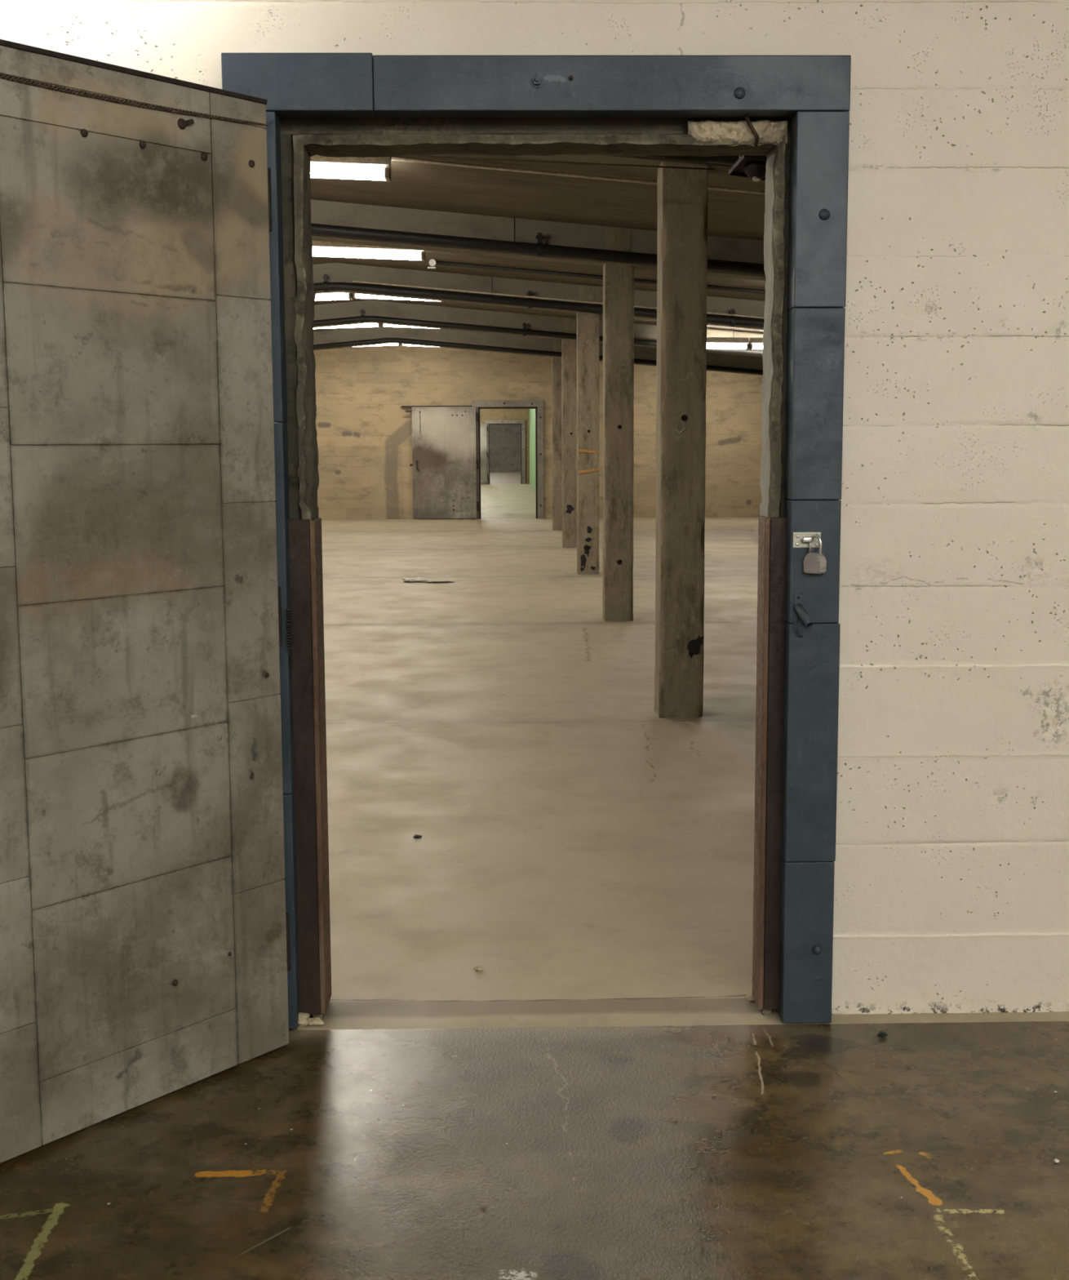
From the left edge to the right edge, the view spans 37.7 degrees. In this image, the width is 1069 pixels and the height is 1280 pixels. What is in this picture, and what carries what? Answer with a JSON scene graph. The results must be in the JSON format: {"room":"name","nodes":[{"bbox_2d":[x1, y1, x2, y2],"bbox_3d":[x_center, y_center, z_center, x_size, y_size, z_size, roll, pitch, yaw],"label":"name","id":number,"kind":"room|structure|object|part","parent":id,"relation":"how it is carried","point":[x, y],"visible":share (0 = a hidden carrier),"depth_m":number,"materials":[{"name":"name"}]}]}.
{"room":"warehouse","nodes":[
{"label":"warehouse","id":0,"kind":"room"},
{"bbox_2d":[480,408,529,484],"bbox_3d":[-2.114,-7.261,55.825,16.000,3.392,0.250,0,7,-1],"label":"wall","id":1,"kind":"structure","parent":0,"point":[485,414],"depth_m":55.63,"materials":[{"name":"paint"}]},
{"bbox_2d":[480,423,488,484],"bbox_3d":[-2.336,-6.606,55.600,1.378,2.130,0.130,0,7,-1],"label":"door","id":2,"kind":"structure","parent":1,"relation":"in","point":[484,428],"depth_m":55.60,"materials":[{"name":"metal"}]},
{"bbox_2d":[484,420,525,484],"bbox_3d":[-1.044,-6.702,55.875,1.435,2.260,0.332,0,7,-1],"label":"trim","id":3,"kind":"structure","parent":1,"relation":"attached to","point":[522,423],"depth_m":55.69,"materials":[{"name":"metal"}]},
{"bbox_3d":[-1.696,-6.636,55.876,0.130,2.135,0.320,0,7,-1],"label":"post","id":4,"kind":"part","parent":3,"relation":"part of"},
{"bbox_3d":[-0.391,-6.645,55.901,0.130,2.135,0.320,0,7,-1],"label":"post","id":5,"kind":"part","parent":3,"relation":"part of","materials":[{"name":"grey metal"}]},
{"bbox_2d":[489,424,520,471],"bbox_3d":[-2.588,-10.251,79.608,16.000,3.392,0.200,0,7,-1],"label":"wall","id":6,"kind":"structure","parent":0,"point":[504,439],"depth_m":79.59,"materials":[{"name":"concrete"}]},
{"bbox_2d":[529,408,536,493],"bbox_3d":[0.131,-5.543,43.081,0.120,3.144,25.550,0,7,-1],"label":"wall","id":7,"kind":"structure","parent":0,"point":[532,411],"depth_m":49.92,"materials":[{"name":"green paint"}]},
{"bbox_2d":[0,0,1068,1019],"bbox_3d":[-1.079,-0.830,3.830,16.000,3.600,0.241,0,7,-1],"label":"wall","id":8,"kind":"structure","parent":0,"point":[952,871],"depth_m":3.80,"materials":[{"name":"beige paint"}]},
{"bbox_2d":[0,39,290,1163],"bbox_3d":[-1.007,-0.054,3.158,0.086,2.204,1.318,5,9,37],"label":"door","id":9,"kind":"structure","parent":8,"relation":"in","point":[144,926],"depth_m":3.32,"materials":[{"name":"metal"}]},
{"bbox_2d":[0,72,268,126],"bbox_3d":[-0.993,-1.083,3.009,0.011,0.025,1.292,5,9,37],"label":"rope","id":10,"kind":"object","parent":9,"relation":"attached to","point":[10,77],"visible":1,"depth_m":3.19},
{"bbox_2d":[285,607,292,661],"bbox_3d":[-0.590,-0.013,3.771,0.014,0.132,0.020,3,8,22],"label":"coil spring","id":11,"kind":"object","parent":8,"relation":"attached to","point":[288,613],"visible":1,"depth_m":3.77,"materials":[{"name":"metal"}]},
{"bbox_2d":[288,517,331,1014],"bbox_3d":[-0.570,0.318,3.948,0.076,1.248,0.144,0,7,-1],"label":"guard","id":12,"kind":"object","parent":8,"relation":"attached to","point":[305,541],"visible":0.77,"depth_m":3.89,"materials":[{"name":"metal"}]},
{"bbox_3d":[-0.539,0.319,3.949,0.013,1.246,0.144,0,7,-1],"label":"plate","id":13,"kind":"part","parent":12,"relation":"part of","materials":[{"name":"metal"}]},
{"bbox_2d":[221,53,851,1028],"bbox_3d":[0.012,-0.200,3.798,1.459,2.341,0.099,0,7,-1],"label":"trim","id":14,"kind":"structure","parent":8,"relation":"attached to","point":[814,91],"depth_m":3.70,"materials":[{"name":"blue metal"}]},
{"bbox_3d":[-0.657,-0.132,3.801,0.121,2.210,0.083,0,7,-1],"label":"post","id":15,"kind":"part","parent":14,"relation":"part of","materials":[{"name":"metal"}]},
{"bbox_2d":[793,593,813,637],"bbox_3d":[0.646,-0.057,3.764,0.025,0.105,0.071,-3,8,-17],"label":"latch","id":16,"kind":"object","parent":14,"relation":"attached to","point":[800,614],"depth_m":3.78,"materials":[{"name":"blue metal"}]},
{"bbox_3d":[0.638,-0.066,3.793,0.022,0.094,0.004,0,7,-1],"label":"plate","id":17,"kind":"part","parent":16,"relation":"part of","materials":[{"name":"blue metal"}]},
{"bbox_2d":[793,532,821,547],"bbox_3d":[0.656,-0.240,3.764,0.067,0.037,0.019,0,7,-1],"label":"hasp","id":18,"kind":"object","parent":14,"relation":"attached to","point":[801,540],"depth_m":3.77,"materials":[{"name":"silver metal"}]},
{"bbox_2d":[803,534,826,573],"bbox_3d":[0.673,-0.207,3.755,0.047,0.093,0.031,6,9,41],"label":"padlock","id":19,"kind":"object","parent":18,"relation":"hanging from","point":[814,562],"visible":1,"depth_m":3.75,"materials":[{"name":"metal"}]},
{"bbox_3d":[0.679,-0.141,3.826,0.125,2.210,0.084,0,7,-1],"label":"post","id":20,"kind":"part","parent":14,"relation":"part of","materials":[{"name":"metal"}]},
{"bbox_2d":[744,115,759,146],"bbox_3d":[0.513,-1.204,3.705,0.036,0.068,0.032,0,7,-1],"label":"stub","id":21,"kind":"object","parent":8,"relation":"attached to","point":[747,118],"visible":1,"depth_m":3.69,"materials":[{"name":"metal"}]},
{"bbox_2d":[752,515,786,1008],"bbox_3d":[0.596,0.313,3.950,0.062,1.248,0.104,0,7,-1],"label":"guard","id":22,"kind":"object","parent":8,"relation":"attached to","point":[772,531],"visible":0.77,"depth_m":3.91,"materials":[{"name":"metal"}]},
{"bbox_3d":[0.571,0.314,3.950,0.012,1.246,0.104,0,7,-1],"label":"plate","id":23,"kind":"part","parent":22,"relation":"part of","materials":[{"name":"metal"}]},
{"bbox_3d":[0.604,0.318,3.905,0.049,1.248,0.012,0,7,-1],"label":"plate","id":24,"kind":"part","parent":22,"relation":"part of","materials":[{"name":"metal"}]},
{"bbox_2d":[0,1021,1068,1279],"bbox_3d":[0.088,2.002,-3.897,8.000,0.100,15.765,0,7,-1],"label":"floor","id":25,"kind":"structure","parent":0,"point":[919,1151],"depth_m":3.18,"materials":[{"name":"concrete"}]},
{"bbox_2d":[877,1031,888,1037],"bbox_3d":[0.855,0.967,3.841,0.023,0.013,0.023,5,9,36],"label":"pebble","id":26,"kind":"object","parent":25,"relation":"on","point":[882,1033],"visible":1,"depth_m":3.83,"materials":[{"name":"black stone"}]},
{"bbox_2d":[310,154,765,334],"bbox_3d":[-1.857,-6.986,42.422,16.000,0.994,78.020,0,7,-1],"label":"ceiling","id":27,"kind":"structure","parent":0,"point":[413,185],"depth_m":11.57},
{"bbox_2d":[315,292,352,301],"bbox_3d":[-2.770,-4.238,19.019,1.090,0.245,0.190,-2,7,-1],"label":"fluorescent light","id":28,"kind":"object","parent":27,"relation":"hanging from","point":[330,295],"visible":0.24,"depth_m":18.96,"materials":[{"name":"metal"}]},
{"bbox_2d":[348,293,352,300],"bbox_3d":[-2.237,-4.168,19.038,0.030,0.064,0.180,-2,7,-1],"label":"socket","id":29,"kind":"object","parent":28,"relation":"attached to","point":[350,295],"depth_m":18.96,"materials":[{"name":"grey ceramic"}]},
{"bbox_2d":[313,322,381,328],"bbox_3d":[-2.859,-4.800,23.483,1.090,0.245,0.190,-2,7,-1],"label":"fluorescent light","id":30,"kind":"object","parent":27,"relation":"hanging from","point":[370,324],"visible":0.22,"depth_m":23.42,"materials":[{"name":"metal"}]},
{"bbox_2d":[310,155,391,182],"bbox_3d":[-1.478,-3.112,10.114,1.095,0.280,0.190,0,7,-1],"label":"fluorescent light","id":31,"kind":"object","parent":27,"relation":"hanging from","point":[379,168],"visible":0.41,"depth_m":10.06,"materials":[{"name":"white plastic"}]},
{"bbox_2d":[384,167,391,182],"bbox_3d":[-0.950,-3.009,10.137,0.030,0.064,0.180,2,7,-1],"label":"socket","id":32,"kind":"object","parent":31,"relation":"attached to","point":[387,170],"depth_m":10.06,"materials":[{"name":"plastic"}]},
{"bbox_2d":[311,240,425,262],"bbox_3d":[-1.567,-3.673,14.578,1.095,0.280,0.190,0,7,-1],"label":"fluorescent light","id":33,"kind":"object","parent":27,"relation":"hanging from","point":[322,249],"visible":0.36,"depth_m":14.52,"materials":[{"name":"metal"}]},
{"bbox_2d":[421,252,425,262],"bbox_3d":[-1.039,-3.570,14.601,0.030,0.064,0.180,2,7,-1],"label":"socket","id":34,"kind":"object","parent":33,"relation":"attached to","point":[423,254],"depth_m":14.52,"materials":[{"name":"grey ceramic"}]},
{"bbox_2d":[356,342,400,346],"bbox_3d":[-2.948,-5.361,27.947,1.090,0.245,0.190,-2,7,-1],"label":"fluorescent light","id":35,"kind":"object","parent":27,"relation":"hanging from","point":[392,344],"visible":0.22,"depth_m":27.89,"materials":[{"name":"metal"}]},
{"bbox_2d":[352,293,443,302],"bbox_3d":[-1.656,-4.254,19.039,1.095,0.280,0.190,0,7,-1],"label":"fluorescent light","id":36,"kind":"object","parent":27,"relation":"hanging from","point":[354,295],"visible":0.34,"depth_m":18.97,"materials":[{"name":"metal"}]},
{"bbox_2d":[381,323,437,328],"bbox_3d":[-1.745,-4.800,23.505,1.095,0.280,0.190,0,7,-1],"label":"fluorescent light","id":37,"kind":"object","parent":27,"relation":"hanging from","point":[382,325],"visible":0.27,"depth_m":23.44,"materials":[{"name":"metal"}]},
{"bbox_2d":[400,343,432,346],"bbox_3d":[-1.834,-5.351,27.970,1.095,0.280,0.190,0,7,-1],"label":"fluorescent light","id":38,"kind":"object","parent":27,"relation":"hanging from","point":[402,344],"visible":0.16,"depth_m":27.91,"materials":[{"name":"metal"}]},
{"bbox_2d":[310,200,766,280],"bbox_3d":[-1.260,-2.987,12.556,16.000,1.078,0.258,0,7,-1],"label":"ceiling beam","id":39,"kind":"structure","parent":27,"relation":"attached to","point":[322,212],"depth_m":12.42,"materials":[{"name":"wood"}]},
{"bbox_2d":[311,217,765,275],"bbox_3d":[-1.256,-2.910,12.370,16.008,0.956,0.117,0,7,-1],"label":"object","id":40,"kind":"structure","parent":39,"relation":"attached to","point":[540,249],"depth_m":12.33,"materials":[{"name":"black paint"}]},
{"bbox_2d":[313,300,763,357],"bbox_3d":[-1.439,-4.114,21.524,16.000,1.078,0.258,0,7,-1],"label":"ceiling beam","id":41,"kind":"structure","parent":27,"relation":"attached to","point":[371,308],"depth_m":21.37,"materials":[{"name":"wood"}]},
{"bbox_2d":[313,309,763,355],"bbox_3d":[-1.435,-4.023,21.342,16.007,0.946,0.112,0,7,-1],"label":"pipe","id":42,"kind":"object","parent":41,"relation":"attached to","point":[362,318],"visible":0.4,"depth_m":21.29,"materials":[{"name":"black metal"}]},
{"bbox_2d":[313,326,763,375],"bbox_3d":[-1.527,-4.668,25.928,16.000,1.078,0.258,0,7,-1],"label":"ceiling beam","id":43,"kind":"structure","parent":27,"relation":"attached to","point":[359,333],"depth_m":25.78,"materials":[{"name":"wood"}]},
{"bbox_2d":[313,337,763,374],"bbox_3d":[-1.522,-4.533,25.753,16.006,0.855,0.110,0,7,-1],"label":"pipe","id":44,"kind":"object","parent":43,"relation":"attached to","point":[383,340],"visible":0.25,"depth_m":25.70,"materials":[{"name":"black metal"}]},
{"bbox_2d":[312,262,764,329],"bbox_3d":[-1.351,-3.560,17.119,16.000,1.078,0.258,0,7,-1],"label":"ceiling beam","id":45,"kind":"structure","parent":27,"relation":"attached to","point":[336,272],"depth_m":16.98,"materials":[{"name":"wood"}]},
{"bbox_2d":[313,274,764,328],"bbox_3d":[-1.347,-3.469,16.935,16.008,0.956,0.117,0,7,-1],"label":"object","id":46,"kind":"structure","parent":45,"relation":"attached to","point":[325,286],"depth_m":16.89,"materials":[{"name":"black paint"}]},
{"bbox_3d":[-0.458,-3.795,16.898,0.010,0.240,0.012,0,7,-1],"label":"hanger rod","id":47,"kind":"part","parent":46,"relation":"part of","materials":[{"name":"black paint"}]},
{"bbox_2d":[391,156,765,195],"bbox_3d":[2.939,-2.758,10.125,7.702,0.715,0.022,0,7,-1],"label":"conduit","id":48,"kind":"object","parent":27,"relation":"attached to","point":[399,159],"visible":0.53,"depth_m":10.03,"materials":[{"name":"black metal"}]},
{"bbox_2d":[427,259,765,293],"bbox_3d":[2.800,-3.489,15.882,7.752,0.738,0.070,0,7,-1],"label":"conduit","id":49,"kind":"object","parent":27,"relation":"attached to","point":[433,263],"visible":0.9,"depth_m":15.80,"materials":[{"name":"black metal"}]},
{"bbox_2d":[502,154,744,177],"bbox_3d":[-1.170,-2.421,8.052,16.000,1.078,0.258,0,7,-1],"label":"ceiling beam","id":50,"kind":"structure","parent":27,"relation":"attached to","point":[720,169],"depth_m":8.07,"materials":[{"name":"wood"}]},
{"bbox_2d":[639,155,742,164],"bbox_3d":[-1.166,-2.344,7.863,16.009,0.970,0.124,0,7,-1],"label":"pipe","id":51,"kind":"object","parent":50,"relation":"attached to","point":[730,160],"visible":0.02,"depth_m":7.87,"materials":[{"name":"black metal"}]},
{"bbox_2d":[706,331,749,350],"bbox_3d":[2.345,-4.056,21.170,1.090,0.245,0.190,0,7,-1],"label":"fluorescent light","id":52,"kind":"object","parent":27,"relation":"hanging from","point":[713,343],"visible":0.59,"depth_m":21.12,"materials":[{"name":"metal"}]},
{"bbox_2d":[728,155,767,182],"bbox_3d":[1.042,-2.342,7.328,0.200,0.400,0.200,4,-8,-14],"label":"detector","id":53,"kind":"object","parent":27,"relation":"hanging from","point":[753,167],"visible":0.66,"depth_m":7.27,"materials":[{"name":"metal"}]},
{"bbox_2d":[748,337,763,350],"bbox_3d":[3.455,-4.050,21.193,1.090,0.245,0.190,0,7,-1],"label":"fluorescent light","id":54,"kind":"object","parent":27,"relation":"hanging from","point":[754,343],"visible":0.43,"depth_m":21.13,"materials":[{"name":"metal"}]},
{"bbox_2d":[313,345,763,519],"bbox_3d":[-1.604,-4.044,30.231,16.000,3.392,0.250,0,7,-1],"label":"wall","id":55,"kind":"structure","parent":0,"point":[364,437],"depth_m":30.11,"materials":[{"name":"concrete"}]},
{"bbox_2d":[400,405,479,519],"bbox_3d":[-1.812,-3.408,30.060,1.468,2.155,0.240,0,7,-1],"label":"door","id":56,"kind":"structure","parent":55,"relation":"in","point":[445,464],"depth_m":30.00,"materials":[{"name":"metal"}]},
{"bbox_3d":[-1.878,-4.475,29.995,1.350,0.020,0.100,0,7,-1],"label":"door rail","id":57,"kind":"part","parent":56,"relation":"part of","materials":[{"name":"grey metal"}]},
{"bbox_2d":[471,400,544,519],"bbox_3d":[-0.511,-3.485,30.282,1.370,2.260,0.332,0,7,-1],"label":"trim","id":58,"kind":"structure","parent":55,"relation":"attached to","point":[538,405],"depth_m":30.09,"materials":[{"name":"metal"}]},
{"bbox_3d":[-1.136,-3.419,30.284,0.120,2.135,0.320,0,7,-1],"label":"post","id":59,"kind":"part","parent":58,"relation":"part of","materials":[{"name":"grey metal"}]},
{"bbox_3d":[0.114,-3.428,30.307,0.120,2.135,0.320,0,7,-1],"label":"post","id":60,"kind":"part","parent":58,"relation":"part of","materials":[{"name":"grey metal"}]},
{"bbox_2d":[288,471,1068,1030],"bbox_3d":[-1.860,-3.977,43.699,16.000,0.100,80.235,0,7,-1],"label":"floor","id":61,"kind":"structure","parent":0,"point":[582,846],"depth_m":6.62,"materials":[{"name":"beige concrete"}]},
{"bbox_2d":[297,1012,310,1026],"bbox_3d":[-0.593,0.952,3.941,0.059,0.033,0.056,0,7,-1],"label":"crumb","id":62,"kind":"object","parent":61,"relation":"on","point":[304,1017],"visible":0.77,"depth_m":3.92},
{"bbox_2d":[308,1017,324,1026],"bbox_3d":[-0.550,0.959,3.935,0.044,0.021,0.035,0,7,-1],"label":"crumb","id":63,"kind":"object","parent":61,"relation":"on","point":[315,1020],"visible":1,"depth_m":3.92,"materials":[{"name":"beige stone"}]},
{"bbox_2d":[401,577,431,582],"bbox_3d":[-1.249,-0.636,16.529,0.315,0.046,0.177,0,7,-1],"label":"scrap","id":64,"kind":"object","parent":61,"relation":"on","point":[416,579],"visible":1,"depth_m":16.47,"materials":[{"name":"beige paper"}]},
{"bbox_2d":[413,834,422,837],"bbox_3d":[-0.436,0.727,5.809,0.033,0.010,0.032,-3,8,-19],"label":"flake","id":65,"kind":"object","parent":61,"relation":"on","point":[415,835],"visible":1,"depth_m":5.80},
{"bbox_2d":[424,581,453,582],"bbox_3d":[-0.994,-0.606,16.383,0.326,0.020,0.057,0,7,-1],"label":"scrap","id":66,"kind":"object","parent":61,"relation":"on","point":[432,581],"visible":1,"depth_m":16.37,"materials":[{"name":"metal"}]},
{"bbox_2d":[473,965,483,970],"bbox_3d":[-0.156,0.909,4.342,0.022,0.013,0.024,-3,8,-23],"label":"scrap","id":67,"kind":"object","parent":61,"relation":"on","point":[477,967],"visible":1,"depth_m":4.33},
{"bbox_2d":[551,340,562,530],"bbox_3d":[0.414,-3.404,26.128,0.244,3.129,0.274,0,7,-1],"label":"concrete column","id":68,"kind":"structure","parent":61,"relation":"on","point":[557,419],"depth_m":26.01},
{"bbox_2d":[561,319,577,547],"bbox_3d":[0.503,-2.850,21.722,0.240,3.129,0.279,0,7,-1],"label":"concrete column","id":69,"kind":"structure","parent":61,"relation":"on","point":[569,346],"depth_m":21.60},
{"bbox_2d":[576,286,599,574],"bbox_3d":[0.591,-2.296,17.315,0.242,3.129,0.280,0,7,-1],"label":"concrete column","id":70,"kind":"structure","parent":61,"relation":"on","point":[588,323],"depth_m":17.19,"materials":[{"name":"brown concrete"}]},
{"bbox_2d":[602,229,634,621],"bbox_3d":[0.682,-1.723,12.755,0.246,3.129,0.279,0,7,-1],"label":"concrete column","id":71,"kind":"structure","parent":61,"relation":"on","point":[618,447],"depth_m":12.63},
{"bbox_2d":[654,158,708,717],"bbox_3d":[0.771,-1.157,8.251,0.247,3.129,0.278,0,7,-1],"label":"concrete column","id":72,"kind":"structure","parent":61,"relation":"on","point":[682,193],"depth_m":8.14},
{"bbox_2d":[745,994,755,1000],"bbox_3d":[0.568,0.936,4.098,0.033,0.015,0.024,0,7,-1],"label":"crumb","id":73,"kind":"object","parent":61,"relation":"on","point":[749,997],"visible":0.66,"depth_m":4.09,"materials":[{"name":"beige stone"}]},
{"bbox_3d":[6.249,-5.460,42.775,0.200,3.000,78.020,0,7,-1],"label":"wall","id":74,"kind":"structure","parent":0,"visible":0},
{"bbox_2d":[399,155,715,170],"bbox_3d":[2.742,-2.054,7.609,8.201,0.674,0.118,0,7,-1],"label":"wire","id":75,"kind":"object","parent":74,"relation":"attached to","point":[548,162],"visible":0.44,"depth_m":7.50,"materials":[{"name":"metal"}]},
{"bbox_2d":[352,280,764,319],"bbox_3d":[2.354,-3.488,16.907,8.602,0.792,0.018,0,7,-1],"label":"conduit","id":76,"kind":"object","parent":74,"relation":"attached to","point":[360,282],"visible":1,"depth_m":16.82,"materials":[{"name":"black metal"}]}
]}

